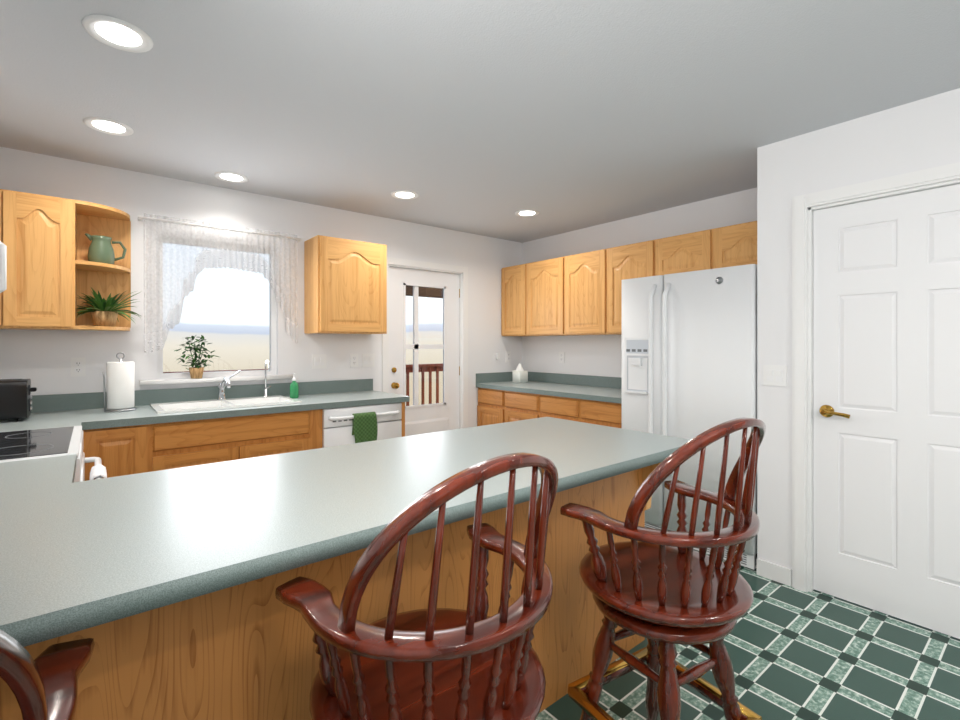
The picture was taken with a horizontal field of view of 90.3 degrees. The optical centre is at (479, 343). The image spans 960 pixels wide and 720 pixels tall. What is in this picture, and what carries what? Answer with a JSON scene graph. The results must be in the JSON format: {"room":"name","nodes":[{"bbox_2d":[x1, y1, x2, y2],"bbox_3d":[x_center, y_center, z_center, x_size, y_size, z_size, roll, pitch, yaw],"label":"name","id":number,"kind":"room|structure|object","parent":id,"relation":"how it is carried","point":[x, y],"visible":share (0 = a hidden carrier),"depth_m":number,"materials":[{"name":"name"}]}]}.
{"room":"kitchen","nodes":[
{"label":"kitchen","id":0,"kind":"room"},
{"bbox_2d":[0,400,87,431],"bbox_3d":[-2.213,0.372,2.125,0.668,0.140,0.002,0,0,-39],"label":"countertop","id":1,"kind":"structure","parent":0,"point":[74,413],"depth_m":2.57,"materials":[{"name":"laminate"}]},
{"bbox_2d":[0,379,36,421],"bbox_3d":[-2.535,0.294,2.451,0.380,0.214,0.200,0,0,-39],"label":"toaster","id":2,"kind":"object","parent":1,"relation":"on","point":[15,399],"visible":1,"depth_m":2.45,"materials":[{"name":"black plastic"}]},
{"bbox_2d":[0,147,521,427],"bbox_3d":[-1.288,0.096,3.962,4.660,2.440,0.120,0,0,-39],"label":"wall","id":3,"kind":"structure","parent":0,"point":[41,359],"depth_m":3.49,"materials":[{"name":"white paint"}]},
{"bbox_2d":[0,189,76,329],"bbox_3d":[-2.619,-0.449,2.601,0.635,0.730,0.318,0,0,-39],"label":"upper cabinet","id":4,"kind":"object","parent":3,"relation":"attached to","point":[38,235],"visible":0.98,"depth_m":2.59,"materials":[{"name":"brown wood"}]},
{"bbox_2d":[71,358,85,376],"bbox_3d":[-2.464,0.141,2.927,0.070,0.115,0.008,0,0,-39],"label":"electrical outlet","id":5,"kind":"object","parent":3,"relation":"attached to","point":[78,366],"visible":1,"depth_m":2.92,"materials":[{"name":"white plastic"}]},
{"bbox_2d":[75,200,130,330],"bbox_3d":[-2.272,-0.449,2.891,0.268,0.730,0.301,0,0,-39],"label":"shelf","id":6,"kind":"object","parent":3,"relation":"attached to","point":[105,280],"visible":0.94,"depth_m":2.97,"materials":[{"name":"brown wood"}]},
{"bbox_2d":[85,233,126,264],"bbox_3d":[-2.270,-0.567,2.897,0.201,0.185,0.132,0,0,-39],"label":"pitcher","id":7,"kind":"object","parent":6,"relation":"on","point":[100,249],"visible":0.85,"depth_m":2.84,"materials":[{"name":"green ceramic"}]},
{"bbox_2d":[77,289,140,326],"bbox_3d":[-2.199,-0.219,2.843,0.313,0.228,0.442,0,0,-39],"label":"potted plant","id":8,"kind":"object","parent":6,"relation":"on","point":[103,312],"visible":0.98,"depth_m":2.84,"materials":[{"name":"green plant"}]},
{"bbox_2d":[139,374,292,384],"bbox_3d":[-1.845,0.252,3.418,0.970,0.028,0.125,0,0,-39],"label":"window sill","id":9,"kind":"structure","parent":3,"relation":"attached to","point":[189,380],"depth_m":3.31,"materials":[{"name":"white"}]},
{"bbox_2d":[175,335,218,378],"bbox_3d":[-1.944,0.086,3.287,0.284,0.301,0.115,0,0,-39],"label":"plant","id":10,"kind":"object","parent":9,"relation":"on","point":[196,371],"visible":1,"depth_m":3.27,"materials":[{"name":"green plant"}]},
{"bbox_2d":[158,236,275,378],"bbox_3d":[-1.900,-0.249,3.486,0.770,0.970,0.050,0,0,-39],"label":"window","id":11,"kind":"structure","parent":3,"relation":"in","point":[272,333],"depth_m":3.50,"materials":[{"name":"white"}]},
{"bbox_2d":[138,214,301,352],"bbox_3d":[-1.810,-0.394,3.414,1.040,0.911,0.072,0,0,-39],"label":"lace curtain","id":12,"kind":"object","parent":3,"relation":"hanging from","point":[197,266],"visible":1,"depth_m":3.29,"materials":[{"name":"white fabric"}]},
{"bbox_2d":[312,354,325,368],"bbox_3d":[-1.301,0.141,3.866,0.116,0.115,0.010,0,0,-39],"label":"light switch","id":13,"kind":"object","parent":3,"relation":"attached to","point":[318,361],"visible":1,"depth_m":3.86,"materials":[{"name":"white plastic"}]},
{"bbox_2d":[304,235,386,333],"bbox_3d":[-1.075,-0.449,3.849,0.570,0.730,0.318,0,0,-39],"label":"upper cabinet","id":14,"kind":"object","parent":3,"relation":"attached to","point":[345,286],"visible":1,"depth_m":3.70,"materials":[{"name":"brown wood"}]},
{"bbox_2d":[350,354,357,366],"bbox_3d":[-1.069,0.141,4.056,0.070,0.115,0.008,0,0,-39],"label":"electrical outlet","id":15,"kind":"object","parent":3,"relation":"attached to","point":[353,360],"visible":1,"depth_m":4.05,"materials":[{"name":"white plastic"}]},
{"bbox_2d":[362,354,374,366],"bbox_3d":[-0.967,0.141,4.137,0.116,0.115,0.010,0,0,-39],"label":"light switch","id":16,"kind":"object","parent":3,"relation":"attached to","point":[368,360],"visible":1,"depth_m":4.14,"materials":[{"name":"white plastic"}]},
{"bbox_2d":[389,266,459,435],"bbox_3d":[-0.512,0.301,4.544,0.812,2.002,0.111,0,0,-39],"label":"door","id":17,"kind":"structure","parent":3,"relation":"in","point":[430,418],"depth_m":4.53,"materials":[{"name":"white"}]},
{"bbox_2d":[382,257,467,428],"bbox_3d":[-0.533,0.272,4.562,0.950,2.092,0.136,0,0,-39],"label":"door frame","id":18,"kind":"structure","parent":3,"relation":"attached to","point":[462,271],"depth_m":4.77,"materials":[{"name":"white painted wood"}]},
{"bbox_2d":[506,351,510,361],"bbox_3d":[0.307,0.136,5.169,0.070,0.115,0.008,0,0,-39],"label":"electrical outlet","id":19,"kind":"object","parent":3,"relation":"attached to","point":[508,356],"visible":1,"depth_m":5.17,"materials":[{"name":"white plastic"}]},
{"bbox_2d":[0,0,959,242],"bbox_3d":[0.960,-1.174,1.182,4.660,0.100,7.270,0,0,-39],"label":"ceiling","id":20,"kind":"structure","parent":0,"point":[488,118],"depth_m":2.13,"materials":[{"name":"white paint"}]},
{"bbox_2d":[83,117,133,135],"bbox_3d":[-1.916,-1.119,2.463,0.207,0.008,0.207,0,0,-39],"label":"recessed light","id":21,"kind":"object","parent":20,"relation":"in","point":[104,126],"visible":1,"depth_m":2.46,"materials":[{"name":"white"}]},
{"bbox_2d":[82,15,152,52],"bbox_3d":[-1.310,-1.119,1.731,0.207,0.008,0.207,0,0,-39],"label":"recessed light","id":22,"kind":"object","parent":20,"relation":"in","point":[118,36],"visible":1,"depth_m":1.72,"materials":[{"name":"white"}]},
{"bbox_2d":[214,172,248,182],"bbox_3d":[-1.673,-1.119,3.213,0.207,0.008,0.207,0,0,-39],"label":"recessed light","id":23,"kind":"object","parent":20,"relation":"in","point":[230,177],"visible":1,"depth_m":3.21,"materials":[{"name":"white"}]},
{"bbox_2d":[391,190,418,199],"bbox_3d":[-0.566,-1.119,3.594,0.207,0.008,0.207,0,0,-39],"label":"recessed light","id":24,"kind":"object","parent":20,"relation":"in","point":[403,194],"visible":1,"depth_m":3.58,"materials":[{"name":"white"}]},
{"bbox_2d":[515,210,538,216],"bbox_3d":[0.404,-1.119,4.096,0.207,0.008,0.207,0,0,-39],"label":"recessed light","id":25,"kind":"object","parent":20,"relation":"in","point":[527,213],"visible":0.98,"depth_m":4.10,"materials":[{"name":"white"}]},
{"bbox_2d":[522,188,756,376],"bbox_3d":[1.403,0.096,4.245,0.120,2.440,2.824,0,0,-39],"label":"wall","id":26,"kind":"structure","parent":0,"point":[595,355],"depth_m":4.44,"materials":[{"name":"white paint"}]},
{"bbox_2d":[501,265,516,335],"bbox_3d":[0.486,-0.449,5.026,0.318,0.730,0.452,0,0,-39],"label":"upper cabinet","id":27,"kind":"object","parent":26,"relation":"attached to","point":[508,274],"depth_m":5.00,"materials":[{"name":"brown wood"}]},
{"bbox_2d":[517,258,556,335],"bbox_3d":[0.741,-0.449,4.711,0.318,0.730,0.640,0,0,-39],"label":"upper cabinet","id":28,"kind":"object","parent":26,"relation":"attached to","point":[536,281],"depth_m":4.68,"materials":[{"name":"brown wood"}]},
{"bbox_2d":[559,352,563,362],"bbox_3d":[0.829,0.136,4.851,0.008,0.115,0.070,0,0,-39],"label":"electrical outlet","id":29,"kind":"object","parent":26,"relation":"attached to","point":[561,357],"visible":1,"depth_m":4.85,"materials":[{"name":"white plastic"}]},
{"bbox_2d":[557,250,596,335],"bbox_3d":[1.045,-0.449,4.335,0.318,0.730,0.606,0,0,-39],"label":"upper cabinet","id":30,"kind":"object","parent":26,"relation":"attached to","point":[576,294],"depth_m":4.29,"materials":[{"name":"brown wood"}]},
{"bbox_2d":[597,240,652,334],"bbox_3d":[1.311,-0.449,4.006,0.318,0.730,0.520,0,0,-39],"label":"upper cabinet","id":31,"kind":"object","parent":26,"relation":"attached to","point":[614,264],"depth_m":3.98,"materials":[{"name":"brown wood"}]},
{"bbox_2d":[653,232,696,275],"bbox_3d":[1.637,-0.651,3.603,0.318,0.325,0.516,0,0,-39],"label":"upper cabinet","id":32,"kind":"object","parent":26,"relation":"attached to","point":[674,254],"depth_m":3.57,"materials":[{"name":"brown wood"}]},
{"bbox_2d":[697,221,756,270],"bbox_3d":[1.876,-0.651,3.308,0.318,0.325,0.524,0,0,-39],"label":"upper cabinet","id":33,"kind":"object","parent":26,"relation":"attached to","point":[733,245],"depth_m":3.28,"materials":[{"name":"brown wood"}]},
{"bbox_2d":[536,549,959,719],"bbox_3d":[0.960,1.366,1.182,4.660,0.100,7.270,0,0,-39],"label":"floor","id":34,"kind":"structure","parent":0,"point":[795,654],"depth_m":1.94,"materials":[{"name":"tile"}]},
{"bbox_2d":[0,630,94,719],"bbox_3d":[-0.733,0.751,0.481,0.536,1.134,0.501,0,0,-39],"label":"bar stool","id":35,"kind":"object","parent":34,"relation":"on","point":[43,685],"visible":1,"depth_m":0.61,"materials":[{"name":"brown wood"}]},
{"bbox_2d":[0,426,102,481],"bbox_3d":[-1.937,0.747,1.854,0.736,1.098,0.756,0,0,-39],"label":"range","id":36,"kind":"object","parent":34,"relation":"on","point":[20,445],"visible":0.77,"depth_m":1.92,"materials":[{"name":"white"}]},
{"bbox_2d":[90,464,106,479],"bbox_3d":[-1.630,0.698,2.039,0.063,0.326,0.234,0,0,-39],"label":"oven towel","id":37,"kind":"object","parent":36,"relation":"hanging from","point":[97,470],"visible":0.17,"depth_m":2.02,"materials":[{"name":"white fabric"}]},
{"bbox_2d":[83,423,166,480],"bbox_3d":[-2.122,0.879,2.803,0.387,0.874,0.628,0,0,-39],"label":"base cabinet","id":38,"kind":"object","parent":34,"relation":"on","point":[126,450],"depth_m":2.58,"materials":[{"name":"brown wood"}]},
{"bbox_2d":[31,379,409,429],"bbox_3d":[-1.750,0.372,3.091,2.603,0.140,0.648,0,0,-39],"label":"countertop","id":39,"kind":"structure","parent":38,"relation":"on","point":[315,395],"depth_m":3.21,"materials":[{"name":"laminate"}]},
{"bbox_2d":[102,352,136,411],"bbox_3d":[-2.170,0.225,2.875,0.169,0.352,0.160,0,0,-39],"label":"paper towel holder","id":40,"kind":"object","parent":39,"relation":"on","point":[120,385],"visible":1,"depth_m":2.83,"materials":[{"name":"white paper"}]},
{"bbox_2d":[150,395,301,413],"bbox_3d":[-1.677,0.480,3.171,0.816,0.184,0.476,0,0,-39],"label":"sink","id":41,"kind":"object","parent":39,"relation":"in","point":[184,406],"visible":0.27,"depth_m":3.17,"materials":[{"name":"white ceramic"}]},
{"bbox_2d":[217,370,240,399],"bbox_3d":[-1.695,0.286,3.260,0.145,0.205,0.258,0,0,-39],"label":"faucet","id":42,"kind":"object","parent":39,"relation":"on","point":[222,390],"visible":1,"depth_m":3.29,"materials":[{"name":"silver metal"}]},
{"bbox_2d":[263,360,270,396],"bbox_3d":[-1.544,0.253,3.480,0.057,0.271,0.116,0,0,-39],"label":"tap","id":43,"kind":"object","parent":39,"relation":"on","point":[265,392],"visible":1,"depth_m":3.50,"materials":[{"name":"silver metal"}]},
{"bbox_2d":[290,373,298,397],"bbox_3d":[-1.379,0.308,3.541,0.062,0.186,0.062,0,0,-39],"label":"soap bottle","id":44,"kind":"object","parent":39,"relation":"on","point":[294,389],"visible":1,"depth_m":3.52,"materials":[{"name":"green plastic"}]},
{"bbox_2d":[167,426,314,468],"bbox_3d":[-1.674,0.986,3.166,0.900,0.660,0.628,0,0,-39],"label":"base cabinet","id":45,"kind":"object","parent":34,"relation":"on","point":[199,449],"depth_m":2.91,"materials":[{"name":"brown wood"}]},
{"bbox_2d":[0,463,659,719],"bbox_3d":[-0.411,0.879,1.465,2.640,0.874,0.805,0,0,-39],"label":"base cabinet","id":46,"kind":"object","parent":34,"relation":"on","point":[245,651],"visible":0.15,"depth_m":1.15,"materials":[{"name":"brown wood"}]},
{"bbox_2d":[0,454,75,483],"bbox_3d":[-1.590,0.422,1.355,0.668,0.040,0.446,0,0,-39],"label":"countertop","id":47,"kind":"structure","parent":46,"relation":"on","point":[32,469],"depth_m":1.54,"materials":[{"name":"laminate"}]},
{"bbox_2d":[0,417,689,646],"bbox_3d":[-0.395,0.422,1.468,2.668,0.040,0.860,0,0,-39],"label":"countertop","id":48,"kind":"structure","parent":46,"relation":"on","point":[78,556],"depth_m":1.15,"materials":[{"name":"laminate"}]},
{"bbox_2d":[322,402,401,447],"bbox_3d":[-1.008,0.881,3.663,0.600,0.869,0.676,0,0,-39],"label":"dishwasher","id":49,"kind":"object","parent":34,"relation":"on","point":[336,426],"visible":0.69,"depth_m":3.38,"materials":[{"name":"white metal"}]},
{"bbox_2d":[352,412,377,442],"bbox_3d":[-0.822,0.630,3.394,0.183,0.283,0.058,0,0,-39],"label":"dish towel","id":50,"kind":"object","parent":49,"relation":"hanging from","point":[364,427],"visible":0.83,"depth_m":3.37,"materials":[{"name":"green fabric"}]},
{"bbox_2d":[275,452,557,719],"bbox_3d":[-0.092,0.751,0.973,0.536,1.134,0.501,0,0,-39],"label":"bar stool","id":51,"kind":"object","parent":34,"relation":"on","point":[473,661],"visible":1,"depth_m":0.84,"materials":[{"name":"brown wood"}]},
{"bbox_2d":[477,387,496,425],"bbox_3d":[0.368,0.879,4.910,0.648,0.874,0.485,0,0,-39],"label":"base cabinet","id":52,"kind":"object","parent":34,"relation":"on","point":[494,406],"depth_m":4.77,"materials":[{"name":"brown wood"}]},
{"bbox_2d":[497,390,528,423],"bbox_3d":[0.623,0.879,4.595,0.648,0.874,0.594,0,0,-39],"label":"base cabinet","id":53,"kind":"object","parent":34,"relation":"on","point":[511,405],"depth_m":4.48,"materials":[{"name":"brown wood"}]},
{"bbox_2d":[529,393,568,419],"bbox_3d":[0.909,0.879,4.241,0.648,0.874,0.584,0,0,-39],"label":"base cabinet","id":54,"kind":"object","parent":34,"relation":"on","point":[540,405],"depth_m":4.13,"materials":[{"name":"brown wood"}]},
{"bbox_2d":[569,398,621,428],"bbox_3d":[1.176,0.879,3.911,0.648,0.874,0.532,0,0,-39],"label":"base cabinet","id":55,"kind":"object","parent":34,"relation":"on","point":[602,413],"depth_m":3.73,"materials":[{"name":"brown wood"}]},
{"bbox_2d":[476,372,621,403],"bbox_3d":[0.776,0.372,4.398,0.658,0.140,1.793,0,0,-39],"label":"countertop","id":56,"kind":"structure","parent":55,"relation":"on","point":[587,387],"depth_m":4.51,"materials":[{"name":"laminate"}]},
{"bbox_2d":[513,363,527,382],"bbox_3d":[0.418,0.299,4.969,0.116,0.205,0.116,0,0,-39],"label":"tissue box","id":57,"kind":"object","parent":56,"relation":"on","point":[520,374],"visible":1,"depth_m":4.94,"materials":[{"name":"white"}]},
{"bbox_2d":[560,417,765,719],"bbox_3d":[0.538,0.751,1.385,0.536,1.134,0.501,0,0,-31],"label":"bar stool","id":58,"kind":"object","parent":34,"relation":"on","point":[663,591],"visible":1,"depth_m":1.27,"materials":[{"name":"brown wood"}]},
{"bbox_2d":[622,264,756,569],"bbox_3d":[1.551,0.422,3.291,0.828,1.763,0.890,0,0,-39],"label":"refrigerator","id":59,"kind":"object","parent":34,"relation":"on","point":[689,355],"visible":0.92,"depth_m":3.01,"materials":[{"name":"white metal"}]},
{"bbox_2d":[757,88,959,568],"bbox_3d":[2.995,0.096,1.089,0.120,2.440,4.326,0,0,-39],"label":"wall","id":60,"kind":"structure","parent":0,"point":[921,134],"depth_m":2.61,"materials":[{"name":"white paint"}]},
{"bbox_2d":[757,558,791,586],"bbox_3d":[2.943,1.271,1.047,0.013,0.090,4.324,0,0,-39],"label":"baseboard","id":61,"kind":"structure","parent":60,"relation":"attached to","point":[775,572],"depth_m":2.65,"materials":[{"name":"white wood"}]},
{"bbox_2d":[763,365,786,386],"bbox_3d":[1.641,0.176,2.659,0.010,0.115,0.116,0,0,-39],"label":"light switch","id":62,"kind":"object","parent":60,"relation":"attached to","point":[774,375],"visible":1,"depth_m":2.65,"materials":[{"name":"white plastic"}]},
{"bbox_2d":[792,162,959,591],"bbox_3d":[2.042,0.261,2.249,0.144,2.110,0.960,0,0,-39],"label":"door frame","id":63,"kind":"structure","parent":60,"relation":"attached to","point":[803,207],"depth_m":2.54,"materials":[{"name":"white"}]},
{"bbox_2d":[813,184,959,638],"bbox_3d":[2.015,0.299,2.228,0.103,2.018,0.792,0,0,-39],"label":"pantry door","id":64,"kind":"structure","parent":60,"relation":"in","point":[886,405],"depth_m":2.30,"materials":[{"name":"white wood"}]},
{"bbox_3d":[-0.805,0.096,-0.246,0.120,2.440,7.030,0,0,-39],"label":"wall","id":65,"kind":"structure","parent":0,"visible":0},
{"bbox_2d":[0,241,6,292],"bbox_3d":[-2.051,-0.319,1.737,0.428,0.330,0.716,0,0,-39],"label":"microwave","id":66,"kind":"object","parent":65,"relation":"attached to","point":[3,267],"visible":1,"depth_m":2.01,"materials":[{"name":"white"}]},
{"label":"outside","id":67,"kind":"structure","parent":0,"visible":0},
{"bbox_2d":[163,243,442,405],"bbox_3d":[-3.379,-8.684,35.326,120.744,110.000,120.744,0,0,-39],"label":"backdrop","id":68,"kind":"structure","parent":67,"point":[238,348],"depth_m":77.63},
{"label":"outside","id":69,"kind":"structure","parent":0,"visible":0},
{"bbox_2d":[163,285,442,405],"bbox_3d":[-1.534,0.246,5.486,7.515,2.460,2.540,0,0,-39],"label":"deck","id":70,"kind":"object","parent":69,"point":[431,367],"depth_m":7.40,"materials":[{"name":"brown wood"}]}
]}

